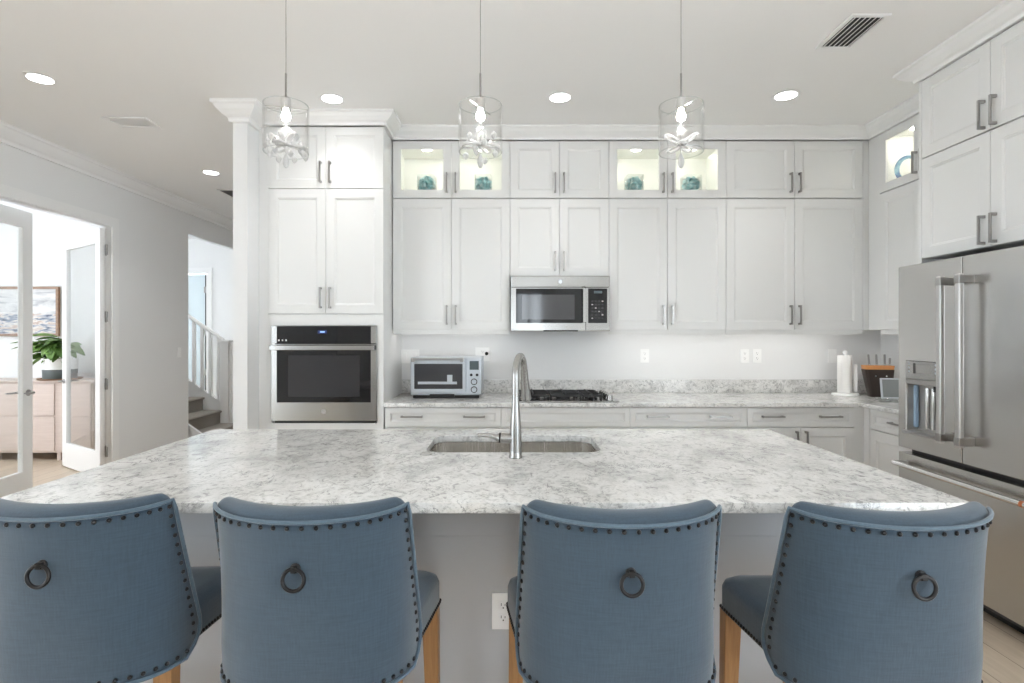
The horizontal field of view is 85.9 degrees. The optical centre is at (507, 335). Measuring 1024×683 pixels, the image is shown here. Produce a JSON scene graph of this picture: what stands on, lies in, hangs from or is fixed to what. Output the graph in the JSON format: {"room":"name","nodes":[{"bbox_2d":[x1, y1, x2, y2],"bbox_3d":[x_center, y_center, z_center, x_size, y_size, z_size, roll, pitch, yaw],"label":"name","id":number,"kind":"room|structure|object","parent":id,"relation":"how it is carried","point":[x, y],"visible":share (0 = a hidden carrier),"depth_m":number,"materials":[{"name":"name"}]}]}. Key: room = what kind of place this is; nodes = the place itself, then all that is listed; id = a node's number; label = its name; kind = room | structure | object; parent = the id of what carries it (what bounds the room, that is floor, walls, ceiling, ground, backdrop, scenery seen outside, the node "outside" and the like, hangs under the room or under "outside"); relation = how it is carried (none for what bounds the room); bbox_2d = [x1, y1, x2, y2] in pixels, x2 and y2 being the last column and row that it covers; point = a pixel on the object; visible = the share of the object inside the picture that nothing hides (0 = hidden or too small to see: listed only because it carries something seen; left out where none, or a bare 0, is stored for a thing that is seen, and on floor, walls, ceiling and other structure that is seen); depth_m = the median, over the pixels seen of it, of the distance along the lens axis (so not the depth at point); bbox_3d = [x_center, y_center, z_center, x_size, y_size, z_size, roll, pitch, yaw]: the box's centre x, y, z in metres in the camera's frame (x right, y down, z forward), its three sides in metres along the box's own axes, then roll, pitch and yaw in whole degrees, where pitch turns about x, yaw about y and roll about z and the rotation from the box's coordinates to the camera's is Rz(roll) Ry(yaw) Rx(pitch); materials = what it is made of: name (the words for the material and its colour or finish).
{"room":"kitchen","nodes":[
{"label":"kitchen","id":0,"kind":"room"},
{"bbox_2d":[0,202,98,377],"bbox_3d":[-5.645,-0.102,6.610,3.310,2.990,0.100,0,0,0],"label":"wall","id":1,"kind":"structure","parent":0,"point":[49,230],"depth_m":6.56,"materials":[{"name":"white paint"}]},
{"bbox_2d":[0,286,59,335],"bbox_3d":[-5.990,-0.292,6.537,1.310,0.590,0.035,0,0,0],"label":"framed painting","id":2,"kind":"object","parent":1,"relation":"attached to","point":[46,299],"visible":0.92,"depth_m":6.53,"materials":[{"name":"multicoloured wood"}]},
{"bbox_2d":[0,143,232,463],"bbox_3d":[-3.930,-0.102,2.250,0.120,2.990,13.900,0,0,0],"label":"wall","id":3,"kind":"structure","parent":0,"point":[153,236],"depth_m":5.81,"materials":[{"name":"white paint"}]},
{"bbox_2d":[0,204,34,496],"bbox_3d":[-4.004,0.167,4.142,0.158,2.428,1.106,0,0,-8],"label":"door","id":4,"kind":"structure","parent":3,"relation":"in","point":[21,480],"depth_m":4.60,"materials":[{"name":"white paint"}]},
{"bbox_2d":[0,184,118,461],"bbox_3d":[-3.861,0.118,4.480,0.018,2.550,1.940,0,0,0],"label":"trim","id":5,"kind":"structure","parent":3,"relation":"attached to","point":[6,191],"depth_m":5.36,"materials":[{"name":"white paint"}]},
{"bbox_2d":[58,228,107,471],"bbox_3d":[-4.320,0.167,5.596,1.027,2.428,0.158,0,0,34],"label":"door","id":6,"kind":"structure","parent":3,"relation":"in","point":[74,456],"depth_m":5.53,"materials":[{"name":"white paint"}]},
{"bbox_2d":[0,121,232,230],"bbox_3d":[-3.817,-1.535,2.225,0.106,0.123,13.550,0,0,0],"label":"trim","id":7,"kind":"structure","parent":3,"relation":"attached to","point":[12,136],"depth_m":5.13,"materials":[{"name":"white paint"}]},
{"bbox_2d":[188,238,232,397],"bbox_3d":[-4.550,-0.102,9.060,5.500,2.990,0.120,0,0,0],"label":"wall","id":8,"kind":"structure","parent":0,"point":[201,254],"depth_m":9.00,"materials":[{"name":"white paint"}]},
{"bbox_2d":[188,275,205,389],"bbox_3d":[-5.428,0.188,9.034,1.015,2.390,0.052,0,0,0],"label":"door","id":9,"kind":"structure","parent":8,"relation":"in","point":[196,283],"depth_m":9.02,"materials":[{"name":"white"}]},
{"bbox_2d":[188,268,211,391],"bbox_3d":[-5.440,0.138,8.991,1.200,2.510,0.018,0,0,0],"label":"trim","id":10,"kind":"structure","parent":8,"relation":"attached to","point":[208,271],"depth_m":8.98,"materials":[{"name":"white paint"}]},
{"bbox_2d":[229,342,232,422],"bbox_3d":[-3.438,0.738,7.730,0.915,1.310,0.140,0,0,0],"label":"wall","id":11,"kind":"structure","parent":0,"point":[231,343],"depth_m":7.68,"materials":[{"name":"white paint"}]},
{"bbox_2d":[233,123,271,428],"bbox_3d":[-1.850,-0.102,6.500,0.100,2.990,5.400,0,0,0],"label":"column","id":12,"kind":"structure","parent":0,"point":[245,137],"depth_m":3.80,"materials":[{"name":"white paint"}]},
{"bbox_2d":[209,98,266,130],"bbox_3d":[-1.850,-1.535,6.347,0.312,0.123,5.306,0,0,0],"label":"trim","id":13,"kind":"structure","parent":12,"relation":"attached to","point":[237,110],"depth_m":3.74,"materials":[{"name":"white paint"}]},
{"bbox_2d":[264,0,1023,139],"bbox_3d":[0.675,-1.554,3.232,4.950,0.085,2.027,0,0,0],"label":"trim","id":14,"kind":"structure","parent":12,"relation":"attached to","point":[1007,13],"depth_m":4.15,"materials":[{"name":"white paint"}]},
{"bbox_2d":[0,0,1022,237],"bbox_3d":[-2.075,-1.657,2.350,10.850,0.120,14.100,0,0,0],"label":"ceiling","id":15,"kind":"structure","parent":0,"point":[162,62],"depth_m":3.19,"materials":[{"name":"white paint"}]},
{"bbox_2d":[20,72,58,85],"bbox_3d":[-2.900,-1.593,3.410,0.184,0.006,0.184,0,0,0],"label":"recessed light","id":16,"kind":"object","parent":15,"relation":"in","point":[38,78],"visible":1,"depth_m":3.40,"materials":[{"name":"white"}]},
{"bbox_2d":[26,74,53,83],"bbox_3d":[-2.900,-1.595,3.410,0.132,0.003,0.132,0,0,0],"label":"diffuser","id":17,"kind":"object","parent":16,"relation":"attached to","point":[36,78],"depth_m":3.40,"materials":[{"name":"white plastic"}]},
{"bbox_2d":[101,117,161,127],"bbox_3d":[-2.800,-1.591,4.100,0.320,0.010,0.200,0,0,0],"label":"ceiling vent","id":18,"kind":"object","parent":15,"relation":"in","point":[121,122],"visible":1,"depth_m":4.10,"materials":[{"name":"white metal"}]},
{"bbox_2d":[200,170,220,175],"bbox_3d":[-2.900,-1.593,5.370,0.184,0.006,0.184,0,0,0],"label":"recessed light","id":19,"kind":"object","parent":15,"relation":"in","point":[208,172],"visible":1,"depth_m":5.36,"materials":[{"name":"white plastic"}]},
{"bbox_2d":[203,171,218,174],"bbox_3d":[-2.900,-1.595,5.370,0.132,0.003,0.132,0,0,0],"label":"diffuser","id":20,"kind":"object","parent":19,"relation":"attached to","point":[204,172],"depth_m":5.36,"materials":[{"name":"white plastic"}]},
{"bbox_2d":[217,189,232,197],"bbox_3d":[-2.810,-1.590,6.290,0.720,0.012,0.620,0,0,0],"label":"ceiling vent","id":21,"kind":"object","parent":15,"relation":"in","point":[229,192],"visible":0.23,"depth_m":6.07,"materials":[{"name":"metal"}]},
{"bbox_2d":[262,73,308,167],"bbox_3d":[-0.884,-1.131,2.190,0.174,0.929,0.174,0,0,-17],"label":"pendant lamp","id":22,"kind":"object","parent":15,"relation":"hanging from","point":[285,106],"visible":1,"depth_m":2.18,"materials":[{"name":"clear glass"}]},
{"bbox_2d":[281,96,290,111],"bbox_3d":[-0.884,-0.927,2.190,0.040,0.056,0.040,0,0,-17],"label":"socket","id":23,"kind":"object","parent":22,"relation":"attached to","point":[285,101],"depth_m":2.18,"materials":[{"name":"silver metal"}]},
{"bbox_2d":[318,93,345,104],"bbox_3d":[-1.184,-1.593,3.700,0.184,0.006,0.184,0,0,0],"label":"recessed light","id":24,"kind":"object","parent":15,"relation":"in","point":[328,98],"visible":1,"depth_m":3.69,"materials":[{"name":"white paint"}]},
{"bbox_2d":[322,95,341,102],"bbox_3d":[-1.184,-1.595,3.700,0.132,0.003,0.132,0,0,0],"label":"diffuser","id":25,"kind":"object","parent":24,"relation":"attached to","point":[325,98],"depth_m":3.70,"materials":[{"name":"white plastic"}]},
{"bbox_2d":[458,0,501,167],"bbox_3d":[-0.110,-1.131,2.190,0.174,0.929,0.174,0,0,27],"label":"pendant lamp","id":26,"kind":"object","parent":15,"relation":"hanging from","point":[480,100],"visible":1,"depth_m":2.18,"materials":[{"name":"silver metal"}]},
{"bbox_2d":[475,96,484,110],"bbox_3d":[-0.110,-0.927,2.190,0.040,0.056,0.040,0,0,27],"label":"socket","id":27,"kind":"object","parent":26,"relation":"attached to","point":[480,100],"depth_m":2.17,"materials":[{"name":"silver metal"}]},
{"bbox_2d":[546,91,573,103],"bbox_3d":[0.348,-1.593,3.680,0.184,0.006,0.184,0,0,0],"label":"recessed light","id":28,"kind":"object","parent":15,"relation":"in","point":[561,97],"visible":1,"depth_m":3.67,"materials":[{"name":"white"}]},
{"bbox_2d":[550,94,569,101],"bbox_3d":[0.348,-1.595,3.680,0.132,0.003,0.132,0,0,0],"label":"diffuser","id":29,"kind":"object","parent":28,"relation":"attached to","point":[553,97],"depth_m":3.68,"materials":[{"name":"white plastic"}]},
{"bbox_2d":[658,73,703,167],"bbox_3d":[0.689,-1.131,2.190,0.174,0.929,0.174,0,0,-25],"label":"pendant lamp","id":30,"kind":"object","parent":15,"relation":"hanging from","point":[681,104],"visible":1,"depth_m":2.18,"materials":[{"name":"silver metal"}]},
{"bbox_2d":[676,96,685,110],"bbox_3d":[0.689,-0.927,2.190,0.040,0.056,0.040,0,0,-25],"label":"socket","id":31,"kind":"object","parent":30,"relation":"attached to","point":[681,100],"depth_m":2.17,"materials":[{"name":"silver metal"}]},
{"bbox_2d":[771,89,801,101],"bbox_3d":[1.845,-1.593,3.650,0.184,0.006,0.184,0,0,0],"label":"recessed light","id":32,"kind":"object","parent":15,"relation":"in","point":[786,95],"visible":1,"depth_m":3.64,"materials":[{"name":"white"}]},
{"bbox_2d":[775,92,796,99],"bbox_3d":[1.845,-1.595,3.650,0.132,0.003,0.132,0,0,0],"label":"diffuser","id":33,"kind":"object","parent":32,"relation":"attached to","point":[780,95],"depth_m":3.64,"materials":[{"name":"white plastic"}]},
{"bbox_2d":[815,13,891,49],"bbox_3d":[1.800,-1.591,2.885,0.200,0.011,0.330,0,0,0],"label":"ceiling vent","id":34,"kind":"object","parent":15,"relation":"in","point":[857,26],"visible":1,"depth_m":2.87,"materials":[{"name":"white metal"}]},
{"bbox_2d":[0,453,1023,682],"bbox_3d":[-2.075,1.453,2.350,10.850,0.120,14.100,0,0,0],"label":"floor","id":35,"kind":"structure","parent":0,"point":[1003,645],"depth_m":2.55,"materials":[{"name":"brown wood"}]},
{"bbox_2d":[0,378,94,459],"bbox_3d":[-5.550,0.945,6.330,1.880,0.897,0.420,0,0,0],"label":"credenza","id":36,"kind":"object","parent":35,"relation":"on","point":[47,398],"visible":0.65,"depth_m":6.13,"materials":[{"name":"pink wood"}]},
{"bbox_2d":[36,376,82,380],"bbox_3d":[-5.130,0.487,6.300,0.430,0.018,0.430,0,0,0],"label":"wooden tray","id":37,"kind":"object","parent":36,"relation":"on","point":[79,377],"visible":0.57,"depth_m":6.12,"materials":[{"name":"brown wood"}]},
{"bbox_2d":[10,333,84,378],"bbox_3d":[-5.168,0.228,6.167,0.639,0.522,0.584,0,0,42],"label":"potted plant","id":38,"kind":"object","parent":37,"relation":"on","point":[50,349],"visible":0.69,"depth_m":6.15,"materials":[{"name":"green plant"}]},
{"bbox_2d":[0,493,221,682],"bbox_3d":[-1.102,0.897,1.511,0.568,0.991,0.488,0,0,-3],"label":"counter stool","id":39,"kind":"object","parent":35,"relation":"on","point":[110,591],"visible":0.93,"depth_m":1.32,"materials":[{"name":"blue fabric"}]},
{"bbox_2d":[188,314,232,437],"bbox_3d":[-4.787,0.085,7.268,2.135,2.617,1.065,0,0,0],"label":"staircase","id":40,"kind":"structure","parent":35,"relation":"on","point":[206,412],"depth_m":7.67,"materials":[{"name":"white wood"}]},
{"bbox_2d":[259,127,268,428],"bbox_3d":[-1.766,-0.059,4.311,0.066,2.905,0.673,0,0,0],"label":"filler panel","id":41,"kind":"object","parent":35,"relation":"on","point":[263,157],"visible":0.14,"depth_m":3.97,"materials":[{"name":"white paint"}]},
{"bbox_2d":[213,497,440,682],"bbox_3d":[-0.490,0.897,1.491,0.568,0.991,0.488,0,0,0],"label":"counter stool","id":42,"kind":"object","parent":35,"relation":"on","point":[329,593],"visible":1,"depth_m":1.29,"materials":[{"name":"blue fabric"}]},
{"bbox_2d":[268,127,401,428],"bbox_3d":[-1.315,-0.070,4.291,0.834,2.885,0.714,0,0,0],"label":"tall cabinet","id":43,"kind":"object","parent":35,"relation":"on","point":[330,214],"visible":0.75,"depth_m":3.98,"materials":[{"name":"white paint"}]},
{"bbox_2d":[269,326,376,422],"bbox_3d":[-1.325,0.277,4.216,0.756,0.703,0.628,0,0,0],"label":"wall oven","id":44,"kind":"object","parent":43,"relation":"in","point":[320,374],"visible":0.98,"depth_m":3.96,"materials":[{"name":"silver metal"}]},
{"bbox_2d":[385,407,500,428],"bbox_3d":[-0.468,0.952,4.284,0.833,0.880,0.729,0,0,0],"label":"base cabinet","id":45,"kind":"object","parent":35,"relation":"on","point":[395,417],"visible":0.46,"depth_m":3.96,"materials":[{"name":"white paint"}]},
{"bbox_2d":[383,393,898,414],"bbox_3d":[1.127,0.494,3.970,4.041,0.031,1.356,0,0,0],"label":"countertop","id":46,"kind":"structure","parent":45,"relation":"on","point":[403,399],"depth_m":4.02,"materials":[{"name":"stone"}]},
{"bbox_2d":[411,356,483,397],"bbox_3d":[-0.477,0.321,4.375,0.550,0.315,0.410,0,0,0],"label":"toaster oven","id":47,"kind":"object","parent":46,"relation":"on","point":[431,376],"visible":1,"depth_m":4.22,"materials":[{"name":"silver metal"}]},
{"bbox_2d":[430,394,454,397],"bbox_3d":[-0.507,0.460,4.228,0.190,0.026,0.024,0,0,0],"label":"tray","id":48,"kind":"object","parent":47,"relation":"on","point":[431,395],"depth_m":4.22,"materials":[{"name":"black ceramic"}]},
{"bbox_2d":[519,389,618,401],"bbox_3d":[0.430,0.451,4.200,0.750,0.056,0.470,0,0,0],"label":"cooktop","id":49,"kind":"object","parent":46,"relation":"in","point":[560,395],"visible":0.93,"depth_m":4.07,"materials":[{"name":"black metal"}]},
{"bbox_2d":[519,396,618,401],"bbox_3d":[0.430,0.473,4.200,0.750,0.010,0.470,0,0,0],"label":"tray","id":50,"kind":"object","parent":49,"relation":"on","point":[604,398],"depth_m":4.01,"materials":[{"name":"silver metal"}]},
{"bbox_2d":[831,350,859,395],"bbox_3d":[2.735,0.297,4.460,0.200,0.363,0.200,0,0,0],"label":"paper towel holder","id":51,"kind":"object","parent":46,"relation":"on","point":[844,362],"visible":1,"depth_m":4.42,"materials":[{"name":"white paper"}]},
{"bbox_2d":[861,365,894,396],"bbox_3d":[2.918,0.355,4.343,0.208,0.246,0.116,0,0,14],"label":"knife block","id":52,"kind":"object","parent":46,"relation":"on","point":[872,374],"visible":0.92,"depth_m":4.30,"materials":[{"name":"brown wood"}]},
{"bbox_3d":[2.815,0.464,3.990,0.230,0.030,0.100,0,0,12],"label":"acrylic stand","id":53,"kind":"object","parent":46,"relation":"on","visible":0},
{"bbox_2d":[880,378,898,398],"bbox_3d":[2.818,0.383,4.003,0.190,0.149,0.037,0,0,12],"label":"screen","id":54,"kind":"object","parent":53,"relation":"on","point":[889,387],"visible":0.56,"depth_m":4.00,"materials":[{"name":"silver metal"}]},
{"bbox_2d":[141,513,784,682],"bbox_3d":[-0.087,0.952,2.331,2.755,0.881,0.938,0,0,0],"label":"kitchen island","id":55,"kind":"object","parent":35,"relation":"on","point":[473,557],"visible":0.09,"depth_m":1.88,"materials":[{"name":"grey paint"}]},
{"bbox_2d":[0,429,968,512],"bbox_3d":[-0.086,0.494,2.202,2.842,0.031,1.244,0,0,0],"label":"island countertop","id":56,"kind":"structure","parent":55,"relation":"on","point":[738,470],"depth_m":1.92,"materials":[{"name":"stone"}]},
{"bbox_2d":[420,451,431,455],"bbox_3d":[-0.332,0.473,2.225,0.050,0.010,0.050,0,0,0],"label":"button","id":57,"kind":"object","parent":56,"relation":"attached to","point":[425,453],"visible":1,"depth_m":2.21,"materials":[{"name":"silver metal"}]},
{"bbox_2d":[477,353,530,458],"bbox_3d":[0.025,0.274,2.222,0.138,0.410,0.303,0,0,42],"label":"kitchen faucet","id":58,"kind":"object","parent":56,"relation":"on","point":[514,437],"visible":1,"depth_m":2.15,"materials":[{"name":"silver metal"}]},
{"bbox_2d":[430,442,595,451],"bbox_3d":[0.024,0.604,2.465,0.774,0.182,0.418,0,0,0],"label":"sink","id":59,"kind":"object","parent":56,"relation":"in","point":[443,446],"visible":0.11,"depth_m":2.66,"materials":[{"name":"silver metal"}]},
{"bbox_2d":[492,593,508,628],"bbox_3d":[-0.016,0.938,1.875,0.078,0.124,0.008,0,0,0],"label":"wall outlet","id":60,"kind":"object","parent":55,"relation":"attached to","point":[500,618],"visible":0.8,"depth_m":1.87,"materials":[{"name":"white plastic"}]},
{"bbox_2d":[498,601,507,609],"bbox_3d":[-0.016,0.917,1.872,0.034,0.028,0.002,0,0,0],"label":"receptacle","id":61,"kind":"object","parent":60,"relation":"attached to","point":[501,604],"depth_m":1.87,"materials":[{"name":"grey plastic"}]},
{"bbox_2d":[498,614,507,621],"bbox_3d":[-0.016,0.959,1.872,0.034,0.028,0.002,0,0,0],"label":"receptacle","id":62,"kind":"object","parent":60,"relation":"attached to","point":[501,617],"depth_m":1.87,"materials":[{"name":"grey plastic"}]},
{"bbox_2d":[501,407,629,428],"bbox_3d":[0.414,0.952,4.284,0.926,0.880,0.729,0,0,0],"label":"base cabinet","id":63,"kind":"object","parent":35,"relation":"on","point":[531,417],"visible":0.25,"depth_m":3.96,"materials":[{"name":"white paint"}]},
{"bbox_2d":[506,499,721,682],"bbox_3d":[0.278,0.897,1.468,0.568,0.991,0.488,0,0,0],"label":"counter stool","id":64,"kind":"object","parent":35,"relation":"on","point":[596,595],"visible":1,"depth_m":1.27,"materials":[{"name":"blue fabric"}]},
{"bbox_2d":[629,407,746,428],"bbox_3d":[1.299,0.952,4.284,0.840,0.880,0.729,0,0,0],"label":"base cabinet","id":65,"kind":"object","parent":35,"relation":"on","point":[640,417],"visible":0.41,"depth_m":3.96,"materials":[{"name":"white paint"}]},
{"bbox_2d":[746,407,853,459],"bbox_3d":[2.105,0.952,4.284,0.768,0.880,0.729,0,0,0],"label":"base cabinet","id":66,"kind":"object","parent":35,"relation":"on","point":[831,429],"visible":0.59,"depth_m":3.96,"materials":[{"name":"white paint"}]},
{"bbox_2d":[719,501,993,682],"bbox_3d":[0.924,0.897,1.453,0.568,0.991,0.488,0,0,1],"label":"counter stool","id":67,"kind":"object","parent":35,"relation":"on","point":[851,595],"visible":1,"depth_m":1.26,"materials":[{"name":"blue fabric"}]},
{"bbox_2d":[852,407,870,465],"bbox_3d":[2.545,0.952,3.978,0.110,0.881,0.155,0,0,0],"label":"cabinet filler","id":68,"kind":"object","parent":35,"relation":"on","point":[861,427],"visible":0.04,"depth_m":3.96,"materials":[{"name":"white paint"}]},
{"bbox_2d":[870,409,911,475],"bbox_3d":[2.836,0.952,3.592,0.624,0.880,0.593,0,0,0],"label":"base cabinet","id":69,"kind":"object","parent":35,"relation":"on","point":[885,448],"visible":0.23,"depth_m":3.74,"materials":[{"name":"white paint"}]},
{"bbox_2d":[919,81,943,263],"bbox_3d":[2.801,-0.059,3.277,0.692,2.905,0.022,0,0,0],"label":"panel","id":70,"kind":"object","parent":35,"relation":"on","point":[921,260],"visible":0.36,"depth_m":3.27,"materials":[{"name":"white paint"}]},
{"bbox_2d":[891,246,1023,633],"bbox_3d":[2.690,0.492,2.805,0.910,1.798,0.912,0,0,0],"label":"refrigerator","id":71,"kind":"object","parent":35,"relation":"on","point":[961,319],"visible":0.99,"depth_m":2.72,"materials":[{"name":"grey metal"}]},
{"bbox_2d":[306,281,880,379],"bbox_3d":[0.775,-0.102,4.725,5.150,2.990,0.150,0,0,0],"label":"wall","id":72,"kind":"structure","parent":0,"point":[549,355],"depth_m":4.65,"materials":[{"name":"white paint"}]},
{"bbox_2d":[402,350,418,362],"bbox_3d":[-0.830,0.173,4.645,0.160,0.115,0.008,0,0,0],"label":"light switch","id":73,"kind":"object","parent":72,"relation":"attached to","point":[406,354],"visible":0.62,"depth_m":4.64,"materials":[{"name":"white plastic"}]},
{"bbox_2d":[393,199,509,333],"bbox_3d":[-0.439,-0.538,4.436,0.907,1.052,0.424,0,0,0],"label":"upper cabinet","id":74,"kind":"object","parent":72,"relation":"attached to","point":[451,257],"visible":1,"depth_m":4.27,"materials":[{"name":"white paint"}]},
{"bbox_2d":[393,141,509,198],"bbox_3d":[-0.439,-1.290,4.436,0.907,0.442,0.424,0,0,0],"label":"display cabinet","id":75,"kind":"object","parent":74,"relation":"on","point":[456,176],"visible":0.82,"depth_m":4.27,"materials":[{"name":"white wood"}]},
{"bbox_2d":[417,176,436,189],"bbox_3d":[-0.644,-1.197,4.375,0.136,0.154,0.144,0,0,9],"label":"flower ornament","id":76,"kind":"object","parent":75,"relation":"in","point":[426,182],"visible":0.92,"depth_m":4.34,"materials":[{"name":"teal ceramic"}]},
{"bbox_2d":[475,176,491,189],"bbox_3d":[-0.196,-1.194,4.375,0.141,0.150,0.140,0,0,3],"label":"flower ornament","id":77,"kind":"object","parent":75,"relation":"in","point":[482,183],"visible":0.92,"depth_m":4.34,"materials":[{"name":"teal ceramic"}]},
{"bbox_2d":[393,330,509,333],"bbox_3d":[-0.439,-0.029,4.308,0.906,0.034,0.075,0,0,0],"label":"light","id":78,"kind":"object","parent":74,"relation":"attached to","point":[394,331],"depth_m":4.27,"materials":[{"name":"white"}]},
{"bbox_2d":[475,347,489,360],"bbox_3d":[-0.215,0.153,4.632,0.120,0.115,0.036,0,0,0],"label":"wall outlet","id":79,"kind":"object","parent":72,"relation":"attached to","point":[479,351],"visible":0.81,"depth_m":4.64,"materials":[{"name":"white plastic"}]},
{"bbox_2d":[510,199,608,280],"bbox_3d":[0.399,-0.764,4.436,0.765,0.601,0.424,0,0,0],"label":"upper cabinet","id":80,"kind":"object","parent":72,"relation":"attached to","point":[549,237],"visible":0.93,"depth_m":4.26,"materials":[{"name":"white paint"}]},
{"bbox_2d":[511,276,609,330],"bbox_3d":[0.399,-0.247,4.397,0.754,0.424,0.499,0,0,0],"label":"microwave","id":81,"kind":"object","parent":80,"relation":"attached to","point":[538,303],"visible":1,"depth_m":4.19,"materials":[{"name":"silver metal"}]},
{"bbox_2d":[510,141,608,198],"bbox_3d":[0.399,-1.290,4.436,0.765,0.442,0.424,0,0,0],"label":"upper cabinet","id":82,"kind":"object","parent":72,"relation":"attached to","point":[538,169],"visible":0.98,"depth_m":4.26,"materials":[{"name":"white paint"}]},
{"bbox_2d":[402,380,866,392],"bbox_3d":[1.127,0.424,4.638,4.039,0.110,0.021,0,0,0],"label":"backsplash","id":83,"kind":"structure","parent":72,"relation":"attached to","point":[490,386],"depth_m":4.63,"materials":[{"name":"stone"}]},
{"bbox_2d":[640,349,648,362],"bbox_3d":[1.155,0.168,4.646,0.072,0.115,0.008,0,0,0],"label":"wall outlet","id":84,"kind":"object","parent":72,"relation":"attached to","point":[644,353],"visible":1,"depth_m":4.64,"materials":[{"name":"white plastic"}]},
{"bbox_2d":[608,199,725,333],"bbox_3d":[1.236,-0.538,4.436,0.905,1.052,0.424,0,0,0],"label":"upper cabinet","id":85,"kind":"object","parent":72,"relation":"attached to","point":[667,257],"visible":0.91,"depth_m":4.27,"materials":[{"name":"white paint"}]},
{"bbox_2d":[608,330,724,333],"bbox_3d":[1.236,-0.029,4.308,0.905,0.034,0.075,0,0,0],"label":"light","id":86,"kind":"object","parent":85,"relation":"attached to","point":[611,331],"depth_m":4.27,"materials":[{"name":"white"}]},
{"bbox_2d":[608,141,725,198],"bbox_3d":[1.236,-1.290,4.436,0.905,0.442,0.424,0,0,0],"label":"display cabinet","id":87,"kind":"object","parent":72,"relation":"attached to","point":[663,178],"visible":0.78,"depth_m":4.26,"materials":[{"name":"white wood"}]},
{"bbox_2d":[624,176,642,189],"bbox_3d":[0.999,-1.195,4.375,0.141,0.152,0.144,0,0,-3],"label":"flower ornament","id":88,"kind":"object","parent":87,"relation":"in","point":[636,185],"visible":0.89,"depth_m":4.34,"materials":[{"name":"teal ceramic"}]},
{"bbox_2d":[682,176,699,189],"bbox_3d":[1.454,-1.195,4.378,0.143,0.152,0.137,0,0,-9],"label":"flower ornament","id":89,"kind":"object","parent":87,"relation":"in","point":[686,185],"visible":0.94,"depth_m":4.34,"materials":[{"name":"teal ceramic"}]},
{"bbox_2d":[740,349,748,362],"bbox_3d":[2.000,0.168,4.646,0.072,0.115,0.008,0,0,0],"label":"wall outlet","id":90,"kind":"object","parent":72,"relation":"attached to","point":[744,353],"visible":1,"depth_m":4.64,"materials":[{"name":"white plastic"}]},
{"bbox_2d":[753,349,760,362],"bbox_3d":[2.105,0.168,4.646,0.072,0.115,0.008,0,0,0],"label":"wall outlet","id":91,"kind":"object","parent":72,"relation":"attached to","point":[756,352],"visible":1,"depth_m":4.64,"materials":[{"name":"white plastic"}]},
{"bbox_2d":[725,199,862,333],"bbox_3d":[2.220,-0.538,4.436,1.059,1.052,0.424,0,0,0],"label":"upper cabinet","id":92,"kind":"object","parent":72,"relation":"attached to","point":[794,266],"visible":0.99,"depth_m":4.27,"materials":[{"name":"white paint"}]},
{"bbox_2d":[725,330,861,333],"bbox_3d":[2.220,-0.029,4.308,1.059,0.034,0.075,0,0,0],"label":"light","id":93,"kind":"object","parent":92,"relation":"attached to","point":[726,331],"depth_m":4.27,"materials":[{"name":"white"}]},
{"bbox_2d":[861,141,868,329],"bbox_3d":[2.776,-0.779,4.455,0.049,1.465,0.385,0,0,0],"label":"cabinet filler","id":94,"kind":"object","parent":92,"relation":"attached to","point":[865,198],"visible":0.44,"depth_m":4.26,"materials":[{"name":"white paint"}]},
{"bbox_2d":[725,141,862,198],"bbox_3d":[2.220,-1.290,4.436,1.059,0.442,0.424,0,0,0],"label":"upper cabinet","id":95,"kind":"object","parent":72,"relation":"attached to","point":[754,169],"visible":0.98,"depth_m":4.26,"materials":[{"name":"white paint"}]},
{"bbox_2d":[828,349,836,362],"bbox_3d":[2.740,0.168,4.645,0.072,0.115,0.008,0,0,0],"label":"light switch","id":96,"kind":"object","parent":72,"relation":"attached to","point":[832,353],"visible":1,"depth_m":4.64,"materials":[{"name":"white plastic"}]},
{"bbox_2d":[881,334,898,377],"bbox_3d":[3.225,-0.102,-0.025,0.150,2.990,9.350,0,0,0],"label":"wall","id":97,"kind":"structure","parent":0,"point":[889,342],"depth_m":4.52,"materials":[{"name":"white paint"}]},
{"bbox_2d":[880,180,918,333],"bbox_3d":[2.951,-0.538,3.720,0.394,1.052,0.818,0,0,0],"label":"upper cabinet","id":98,"kind":"object","parent":97,"relation":"attached to","point":[899,207],"visible":0.26,"depth_m":3.97,"materials":[{"name":"white paint"}]},
{"bbox_2d":[869,135,881,329],"bbox_3d":[2.970,-0.779,4.195,0.353,1.465,0.128,0,0,0],"label":"cabinet filler","id":99,"kind":"object","parent":98,"relation":"attached to","point":[874,144],"visible":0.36,"depth_m":4.19,"materials":[{"name":"white paint"}]},
{"bbox_2d":[881,330,898,333],"bbox_3d":[2.810,-0.029,3.720,0.020,0.034,0.818,0,0,0],"label":"light","id":100,"kind":"object","parent":98,"relation":"attached to","point":[882,331],"depth_m":4.03,"materials":[{"name":"white paint"}]},
{"bbox_2d":[880,114,918,193],"bbox_3d":[2.951,-1.290,3.720,0.394,0.442,0.818,0,0,0],"label":"display cabinet","id":101,"kind":"object","parent":97,"relation":"attached to","point":[901,140],"visible":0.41,"depth_m":4.08,"materials":[{"name":"white wood"}]},
{"bbox_2d":[894,155,910,177],"bbox_3d":[2.887,-1.214,4.000,0.126,0.190,0.024,0,0,38],"label":"decorative plate","id":102,"kind":"object","parent":101,"relation":"in","point":[899,162],"visible":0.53,"depth_m":4.01,"materials":[{"name":"ceramic"}]},
{"bbox_2d":[922,117,1023,258],"bbox_3d":[2.784,-0.752,2.800,0.729,0.589,0.928,0,0,0],"label":"upper cabinet","id":103,"kind":"object","parent":97,"relation":"attached to","point":[973,189],"visible":1,"depth_m":2.91,"materials":[{"name":"white paint"}]},
{"bbox_2d":[922,19,1023,158],"bbox_3d":[2.784,-1.280,2.800,0.729,0.458,0.928,0,0,0],"label":"upper cabinet","id":104,"kind":"object","parent":97,"relation":"attached to","point":[980,92],"visible":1,"depth_m":2.89,"materials":[{"name":"white paint"}]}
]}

